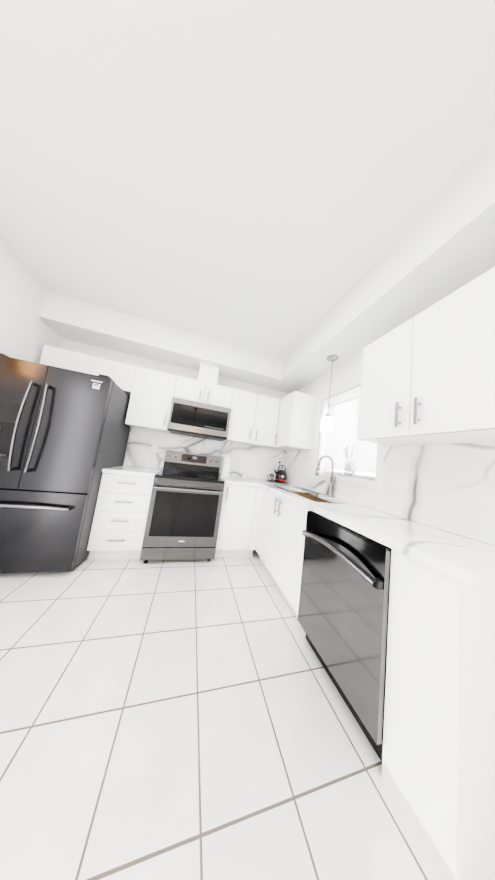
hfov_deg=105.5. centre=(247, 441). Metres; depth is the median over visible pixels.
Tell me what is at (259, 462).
backsplash
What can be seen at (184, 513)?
electric range
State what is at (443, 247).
soffit
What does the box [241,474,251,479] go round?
cup
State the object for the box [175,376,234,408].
upper cabinet
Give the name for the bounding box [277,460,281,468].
outlet plates
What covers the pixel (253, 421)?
upper cabinet
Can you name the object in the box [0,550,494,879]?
floor
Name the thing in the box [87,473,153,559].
base cabinet
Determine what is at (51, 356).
upper cabinet
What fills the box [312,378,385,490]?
window
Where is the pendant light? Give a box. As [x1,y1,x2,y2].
[320,355,338,431]
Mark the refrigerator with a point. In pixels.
(64, 434)
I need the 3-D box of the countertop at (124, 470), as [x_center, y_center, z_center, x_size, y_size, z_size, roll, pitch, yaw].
[-1.328,0.354,2.276,0.494,0.040,0.638,9,-6,-16]
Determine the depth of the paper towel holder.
2.72 m
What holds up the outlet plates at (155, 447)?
attached to the backsplash at (259, 462)
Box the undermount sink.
[289,491,335,503]
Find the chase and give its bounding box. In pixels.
[198,362,218,384]
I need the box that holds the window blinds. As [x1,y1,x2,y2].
[323,390,376,477]
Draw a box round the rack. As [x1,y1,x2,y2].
[273,485,320,493]
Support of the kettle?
on the countertop at (469, 562)
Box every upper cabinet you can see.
[39,345,94,373]
[91,357,134,393]
[125,366,178,432]
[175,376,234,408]
[224,389,279,447]
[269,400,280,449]
[275,391,315,449]
[357,267,494,445]
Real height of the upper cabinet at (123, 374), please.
0.334 m
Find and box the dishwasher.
[298,511,390,761]
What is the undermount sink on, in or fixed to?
in the countertop at (469, 562)
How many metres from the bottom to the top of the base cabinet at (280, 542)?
0.880 m
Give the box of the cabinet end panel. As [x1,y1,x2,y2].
[381,549,494,879]
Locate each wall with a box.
[0,240,62,362]
[60,338,289,464]
[297,351,381,491]
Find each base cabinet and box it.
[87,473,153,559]
[215,484,261,557]
[255,488,310,619]
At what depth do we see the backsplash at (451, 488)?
1.19 m
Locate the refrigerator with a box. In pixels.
[0,353,130,572]
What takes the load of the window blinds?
attached to the window
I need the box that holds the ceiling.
[0,0,494,359]
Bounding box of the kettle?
[266,465,286,482]
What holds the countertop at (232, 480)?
on the base cabinet at (238, 524)
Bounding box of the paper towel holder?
[220,454,230,476]
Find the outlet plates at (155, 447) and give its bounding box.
[151,444,157,452]
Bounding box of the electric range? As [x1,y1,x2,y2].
[140,450,224,562]
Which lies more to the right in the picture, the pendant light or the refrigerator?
the pendant light
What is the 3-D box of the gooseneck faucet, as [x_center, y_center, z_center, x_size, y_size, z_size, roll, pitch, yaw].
[0.820,0.357,1.968,0.236,0.430,0.092,9,-6,-16]
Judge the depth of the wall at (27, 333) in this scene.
1.85 m
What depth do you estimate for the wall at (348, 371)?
2.29 m
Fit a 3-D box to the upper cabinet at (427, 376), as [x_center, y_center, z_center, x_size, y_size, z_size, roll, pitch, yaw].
[1.129,-0.371,1.152,0.343,0.734,0.718,9,-6,-16]
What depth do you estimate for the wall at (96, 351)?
2.71 m
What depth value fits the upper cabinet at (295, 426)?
2.51 m
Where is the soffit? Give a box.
[39,142,494,392]
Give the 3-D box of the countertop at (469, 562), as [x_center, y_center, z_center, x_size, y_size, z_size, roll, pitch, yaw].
[0.628,0.560,1.863,0.636,0.040,2.498,9,-6,-16]
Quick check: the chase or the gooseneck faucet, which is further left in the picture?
the chase
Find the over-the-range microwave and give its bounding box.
[167,397,230,440]
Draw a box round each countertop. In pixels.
[102,465,162,476]
[219,475,257,486]
[254,479,494,586]
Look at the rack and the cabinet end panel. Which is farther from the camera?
the rack
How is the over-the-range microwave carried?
attached to the upper cabinet at (185, 388)
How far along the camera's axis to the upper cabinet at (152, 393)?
2.37 m
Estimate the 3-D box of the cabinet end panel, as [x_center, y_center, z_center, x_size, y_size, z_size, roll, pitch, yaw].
[0.891,0.944,0.768,0.568,0.880,0.223,9,-6,-16]
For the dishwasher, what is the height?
0.874 m
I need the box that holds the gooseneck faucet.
[315,455,335,496]
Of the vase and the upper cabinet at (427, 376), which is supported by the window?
the vase
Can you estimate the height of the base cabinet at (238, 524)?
0.880 m
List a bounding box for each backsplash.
[124,427,283,479]
[284,442,494,545]
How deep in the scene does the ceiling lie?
0.95 m
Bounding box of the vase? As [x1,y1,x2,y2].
[344,442,354,476]

